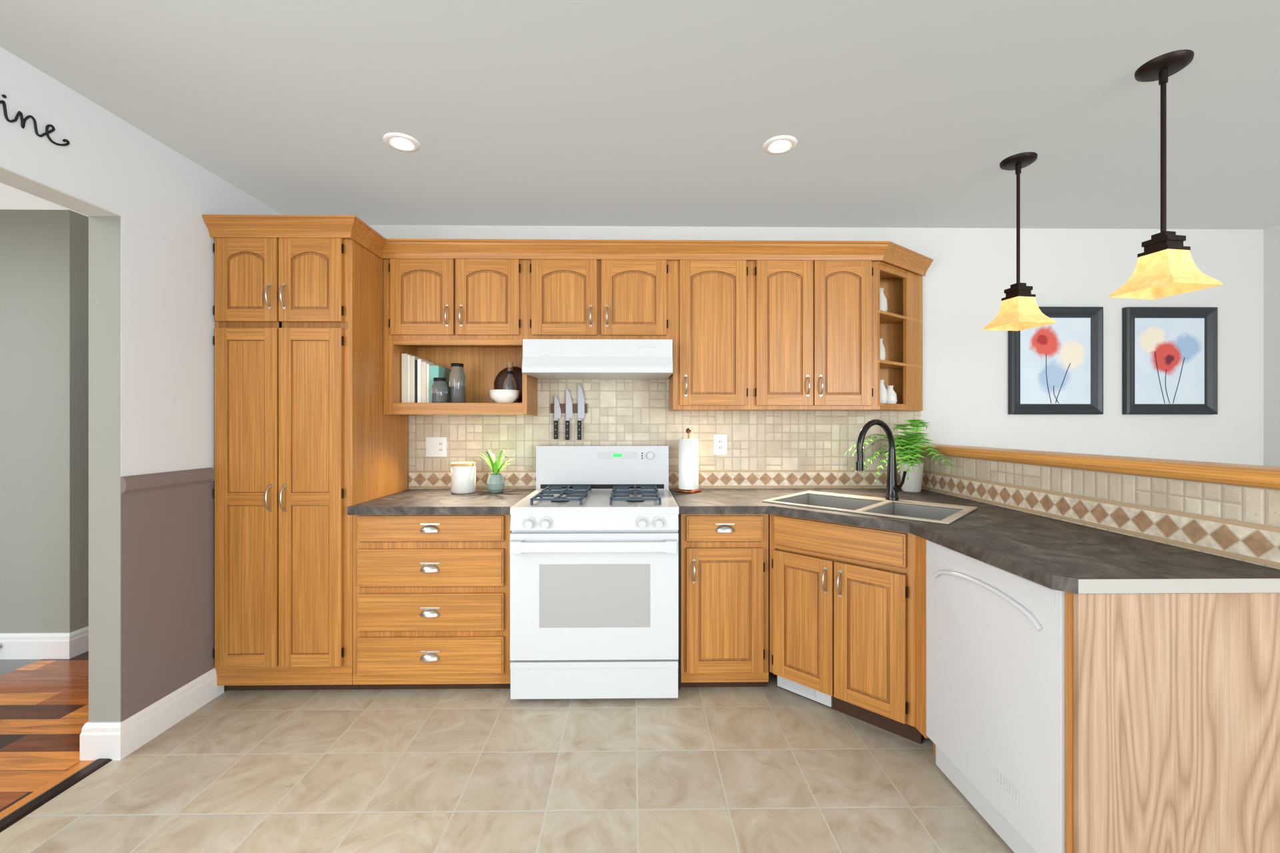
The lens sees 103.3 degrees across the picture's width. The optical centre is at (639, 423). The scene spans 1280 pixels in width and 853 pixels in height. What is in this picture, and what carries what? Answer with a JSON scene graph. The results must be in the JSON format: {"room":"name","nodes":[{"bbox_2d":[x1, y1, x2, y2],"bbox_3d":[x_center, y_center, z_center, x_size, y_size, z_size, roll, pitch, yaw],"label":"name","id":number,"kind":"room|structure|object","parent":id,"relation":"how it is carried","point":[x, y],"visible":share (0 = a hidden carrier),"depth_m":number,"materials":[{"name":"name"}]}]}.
{"room":"kitchen","nodes":[
{"label":"kitchen","id":0,"kind":"room"},
{"bbox_2d":[0,209,88,633],"bbox_3d":[-4.686,0.054,3.834,3.130,2.440,2.190,0,0,-1],"label":"wall","id":1,"kind":"structure","parent":0,"point":[44,421],"depth_m":2.76,"materials":[{"name":"grey paint"}]},
{"bbox_2d":[0,629,79,659],"bbox_3d":[-4.658,1.206,2.731,3.136,0.135,0.016,0,0,-1],"label":"baseboard","id":2,"kind":"structure","parent":1,"relation":"attached to","point":[15,646],"depth_m":2.74,"materials":[{"name":"white wood"}]},
{"bbox_2d":[80,626,88,654],"bbox_3d":[-3.112,1.206,3.860,0.016,0.135,2.160,0,0,-1],"label":"baseboard","id":3,"kind":"structure","parent":1,"relation":"attached to","point":[84,632],"depth_m":2.82,"materials":[{"name":"white wood"}]},
{"bbox_2d":[0,651,94,819],"bbox_3d":[-4.109,1.304,-0.514,4.170,0.060,11.100,0,0,-1],"label":"floor","id":4,"kind":"structure","parent":0,"point":[44,711],"depth_m":2.15,"materials":[{"name":"oak"},{"name":"dark stained wood"}]},
{"bbox_2d":[0,46,282,722],"bbox_3d":[-2.010,0.054,-0.536,0.122,2.440,11.000,0,0,-1],"label":"wall","id":5,"kind":"structure","parent":0,"point":[143,200],"depth_m":2.00,"materials":[{"name":"grey paint"}]},
{"bbox_2d":[0,94,69,145],"bbox_3d":[-1.971,-0.983,1.462,0.008,0.078,0.584,0,0,-1],"label":"script sign","id":6,"kind":"object","parent":5,"relation":"attached to","point":[23,122],"visible":1,"depth_m":1.64,"materials":[{"name":"black metal"}]},
{"bbox_2d":[80,722,106,760],"bbox_3d":[-2.117,1.206,3.435,0.044,0.135,3.036,0,0,-1],"label":"baseboard","id":7,"kind":"structure","parent":5,"relation":"attached to","point":[93,735],"depth_m":1.92,"materials":[{"name":"white wood"}]},
{"bbox_2d":[106,668,223,760],"bbox_3d":[-1.978,1.206,2.161,0.016,0.135,0.486,0,0,-1],"label":"baseboard","id":8,"kind":"structure","parent":5,"relation":"attached to","point":[118,741],"depth_m":2.08,"materials":[{"name":"white wood"}]},
{"bbox_2d":[120,467,214,493],"bbox_3d":[-1.975,0.234,2.139,0.022,0.064,0.410,0,0,-1],"label":"trim","id":9,"kind":"structure","parent":5,"relation":"attached to","point":[136,483],"depth_m":2.10,"materials":[{"name":"brown"}]},
{"bbox_2d":[0,639,1013,852],"bbox_3d":[0.972,1.304,-1.497,5.855,0.060,9.000,0,0,-1],"label":"floor","id":10,"kind":"structure","parent":0,"point":[771,767],"depth_m":1.80,"materials":[{"name":"beige tile"}]},
{"bbox_2d":[0,758,111,832],"bbox_3d":[-1.983,1.300,-1.536,0.059,0.067,9.000,0,0,-1],"label":"trim","id":11,"kind":"structure","parent":10,"relation":"on","point":[18,815],"depth_m":1.74,"materials":[{"name":"black"}]},
{"bbox_2d":[213,237,407,690],"bbox_3d":[-1.669,0.199,2.636,0.637,2.150,0.644,0,0,-1],"label":"pantry cabinet","id":12,"kind":"object","parent":10,"relation":"on","point":[311,443],"visible":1,"depth_m":2.35,"materials":[{"name":"brown wood"}]},
{"bbox_2d":[352,514,511,689],"bbox_3d":[-0.979,0.848,2.649,0.739,0.853,0.634,0,0,-1],"label":"base cabinet","id":13,"kind":"object","parent":10,"relation":"on","point":[431,602],"visible":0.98,"depth_m":2.36,"materials":[{"name":"brown wood"}]},
{"bbox_2d":[347,489,535,515],"bbox_3d":[-0.974,0.401,2.649,0.748,0.037,0.634,0,0,-1],"label":"countertop","id":14,"kind":"structure","parent":13,"relation":"on","point":[409,502],"depth_m":2.43,"materials":[{"name":"laminate"}]},
{"bbox_2d":[450,462,475,493],"bbox_3d":[-0.985,0.298,2.827,0.134,0.166,0.134,0,0,-1],"label":"canister","id":15,"kind":"object","parent":14,"relation":"on","point":[463,477],"visible":1,"depth_m":2.77,"materials":[{"name":"white ceramic"}]},
{"bbox_2d":[477,450,513,493],"bbox_3d":[-0.810,0.262,2.831,0.238,0.238,0.262,0,0,-1],"label":"potted plant","id":16,"kind":"object","parent":14,"relation":"on","point":[495,483],"visible":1,"depth_m":2.80,"materials":[{"name":"green plant"}]},
{"bbox_2d":[510,445,678,699],"bbox_3d":[-0.210,0.700,2.602,0.768,1.148,0.720,0,0,-1],"label":"gas range","id":17,"kind":"object","parent":10,"relation":"on","point":[594,573],"visible":1,"depth_m":2.29,"materials":[{"name":"white metal"}]},
{"bbox_2d":[678,514,771,689],"bbox_3d":[0.422,0.848,2.652,0.497,0.852,0.663,0,0,-1],"label":"base cabinet","id":18,"kind":"object","parent":10,"relation":"on","point":[723,559],"depth_m":2.38,"materials":[{"name":"brown wood"}]},
{"bbox_2d":[669,488,861,514],"bbox_3d":[0.600,0.401,2.669,0.843,0.037,0.634,0,0,-1],"label":"countertop","id":19,"kind":"structure","parent":18,"relation":"on","point":[709,501],"depth_m":2.56,"materials":[{"name":"laminate"}]},
{"bbox_2d":[675,428,701,493],"bbox_3d":[0.275,0.202,2.864,0.150,0.358,0.150,0,0,-1],"label":"paper towel holder","id":20,"kind":"object","parent":19,"relation":"on","point":[688,465],"visible":1,"depth_m":2.81,"materials":[{"name":"white paper"}]},
{"bbox_2d":[771,514,925,744],"bbox_3d":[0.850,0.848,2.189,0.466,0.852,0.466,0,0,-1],"label":"base cabinet","id":21,"kind":"object","parent":10,"relation":"on","point":[849,602],"depth_m":2.12,"materials":[{"name":"brown wood"}]},
{"bbox_2d":[766,488,1279,593],"bbox_3d":[1.137,0.401,2.120,1.056,0.037,1.746,0,0,-1],"label":"countertop","id":22,"kind":"structure","parent":21,"relation":"on","point":[1053,554],"depth_m":1.52,"materials":[{"name":"laminate"}]},
{"bbox_2d":[762,490,977,539],"bbox_3d":[1.055,0.467,2.374,0.800,0.187,0.500,0,0,44],"label":"double-basin sink","id":23,"kind":"object","parent":22,"relation":"in","point":[929,513],"visible":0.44,"depth_m":2.40,"materials":[{"name":"beige"}]},
{"bbox_2d":[856,419,906,500],"bbox_3d":[1.150,0.175,2.457,0.247,0.394,0.125,0,0,-1],"label":"faucet","id":24,"kind":"object","parent":22,"relation":"on","point":[893,489],"visible":1,"depth_m":2.47,"materials":[{"name":"black metal"}]},
{"bbox_2d":[844,419,953,492],"bbox_3d":[1.394,0.179,2.754,0.437,0.406,0.417,0,0,-1],"label":"potted plant","id":25,"kind":"object","parent":22,"relation":"on","point":[908,451],"visible":0.94,"depth_m":2.81,"materials":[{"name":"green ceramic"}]},
{"bbox_2d":[926,540,1065,852],"bbox_3d":[1.355,0.849,1.593,0.596,0.850,0.596,0,0,-1],"label":"dishwasher","id":26,"kind":"object","parent":10,"relation":"on","point":[995,685],"visible":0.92,"depth_m":1.51,"materials":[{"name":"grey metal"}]},
{"bbox_2d":[0,0,1279,229],"bbox_3d":[-1.204,-1.216,-0.476,10.180,0.100,11.300,0,0,-1],"label":"ceiling","id":27,"kind":"structure","parent":0,"point":[909,113],"depth_m":1.85,"materials":[{"name":"grey paint"}]},
{"bbox_2d":[383,132,420,151],"bbox_3d":[-0.985,-1.161,2.095,0.140,0.009,0.140,0,0,-1],"label":"recessed light","id":28,"kind":"object","parent":27,"relation":"in","point":[404,143],"visible":1,"depth_m":2.09,"materials":[{"name":"white plastic"}]},
{"bbox_2d":[762,135,797,154],"bbox_3d":[0.584,-1.161,2.115,0.140,0.009,0.140,0,0,-1],"label":"recessed light","id":29,"kind":"object","parent":27,"relation":"in","point":[773,146],"visible":1,"depth_m":2.11,"materials":[{"name":"white plastic"}]},
{"bbox_2d":[982,152,1056,331],"bbox_3d":[1.671,-0.798,2.238,0.186,0.736,0.186,0,0,-9],"label":"pendant light","id":30,"kind":"object","parent":27,"relation":"hanging from","point":[1019,310],"visible":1,"depth_m":2.22,"materials":[{"name":"black metal"}]},
{"bbox_2d":[1108,49,1223,299],"bbox_3d":[1.699,-0.798,1.644,0.186,0.736,0.186,0,0,-9],"label":"pendant light","id":31,"kind":"object","parent":27,"relation":"hanging from","point":[1166,266],"visible":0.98,"depth_m":1.64,"materials":[{"name":"black metal"}]},
{"bbox_2d":[368,225,1263,639],"bbox_3d":[0.921,0.054,3.047,5.838,2.440,0.110,0,0,-1],"label":"wall","id":32,"kind":"structure","parent":0,"point":[969,277],"depth_m":3.01,"materials":[{"name":"white paint"}]},
{"bbox_2d":[426,437,446,456],"bbox_3d":[-1.191,0.135,2.963,0.121,0.114,0.009,0,0,-1],"label":"outlet","id":33,"kind":"object","parent":32,"relation":"attached to","point":[436,447],"depth_m":2.96,"materials":[{"name":"white plastic"}]},
{"bbox_2d":[383,258,527,351],"bbox_3d":[-0.977,-0.661,2.807,0.747,0.430,0.321,0,0,-1],"label":"upper cabinet","id":34,"kind":"object","parent":32,"relation":"attached to","point":[462,305],"depth_m":2.65,"materials":[{"name":"brown wood"}]},
{"bbox_2d":[401,354,450,402],"bbox_3d":[-1.195,-0.246,2.842,0.200,0.270,0.185,0,0,-1],"label":"books","id":35,"kind":"object","parent":34,"relation":"on","point":[419,375],"visible":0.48,"depth_m":2.75,"materials":[{"name":"beige paper"}]},
{"bbox_2d":[489,362,521,402],"bbox_3d":[-0.724,-0.229,2.782,0.159,0.235,0.217,0,0,23],"label":"bowl","id":36,"kind":"object","parent":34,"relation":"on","point":[508,385],"visible":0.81,"depth_m":2.67,"materials":[{"name":"white ceramic"}]},
{"bbox_2d":[550,382,587,439],"bbox_3d":[-0.416,-0.073,2.962,0.212,0.334,0.030,0,0,-1],"label":"rack","id":37,"kind":"object","parent":32,"relation":"attached to","point":[569,409],"visible":1,"depth_m":2.96,"materials":[{"name":"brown metal"}]},
{"bbox_2d":[527,259,676,341],"bbox_3d":[-0.215,-0.661,2.817,0.777,0.430,0.321,0,0,-1],"label":"upper cabinet","id":38,"kind":"object","parent":32,"relation":"attached to","point":[567,299],"depth_m":2.66,"materials":[{"name":"brown wood"}]},
{"bbox_2d":[522,339,672,379],"bbox_3d":[-0.214,-0.339,2.744,0.750,0.171,0.462,0,0,-1],"label":"range hood","id":39,"kind":"object","parent":38,"relation":"attached to","point":[597,359],"visible":1,"depth_m":2.53,"materials":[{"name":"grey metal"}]},
{"bbox_2d":[669,260,753,411],"bbox_3d":[0.380,-0.477,2.825,0.413,0.800,0.321,0,0,-1],"label":"upper cabinet","id":40,"kind":"object","parent":32,"relation":"attached to","point":[713,349],"depth_m":2.67,"materials":[{"name":"brown wood"}]},
{"bbox_2d":[713,434,727,454],"bbox_3d":[0.473,0.122,2.984,0.079,0.118,0.008,0,0,-1],"label":"outlet","id":41,"kind":"object","parent":32,"relation":"attached to","point":[720,441],"depth_m":2.98,"materials":[{"name":"white plastic"}]},
{"bbox_2d":[754,260,887,411],"bbox_3d":[0.934,-0.477,2.832,0.695,0.800,0.321,0,0,-1],"label":"upper cabinet","id":42,"kind":"object","parent":32,"relation":"attached to","point":[763,335],"depth_m":2.67,"materials":[{"name":"brown wood"}]},
{"bbox_2d":[202,214,933,276],"bbox_3d":[-0.145,-0.905,2.597,3.718,0.086,0.342,0,0,-6],"label":"crown molding","id":43,"kind":"structure","parent":42,"relation":"attached to","point":[356,229],"depth_m":2.62,"materials":[{"name":"brown wood"}]},
{"bbox_2d":[1008,306,1103,414],"bbox_3d":[2.466,-0.374,3.004,0.547,0.636,0.034,0,0,-1],"label":"picture frame","id":44,"kind":"object","parent":32,"relation":"attached to","point":[1056,369],"visible":0.94,"depth_m":3.01,"materials":[{"name":"grey"}]},
{"bbox_2d":[1122,307,1217,414],"bbox_3d":[3.154,-0.374,3.013,0.546,0.636,0.034,0,0,-1],"label":"picture frame","id":45,"kind":"object","parent":32,"relation":"attached to","point":[1169,361],"visible":0.98,"depth_m":3.02,"materials":[{"name":"grey"}]},
{"bbox_2d":[919,454,1279,569],"bbox_3d":[1.731,0.724,2.138,0.130,1.100,1.750,0,0,-1],"label":"wall","id":46,"kind":"structure","parent":0,"point":[1241,523],"depth_m":1.71,"materials":[{"name":"beige tile"}]},
{"bbox_2d":[920,444,1279,489],"bbox_3d":[1.734,0.148,2.137,0.185,0.052,1.749,0,0,-1],"label":"cap rail","id":47,"kind":"object","parent":46,"relation":"on","point":[1263,477],"visible":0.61,"depth_m":1.70,"materials":[{"name":"brown wood"}]},
{"bbox_2d":[1263,224,1279,466],"bbox_3d":[3.849,0.054,-1.460,0.100,2.440,9.000,0,0,-1],"label":"wall","id":48,"kind":"structure","parent":0,"point":[1271,346],"depth_m":3.00,"materials":[{"name":"white paint"}]}
]}

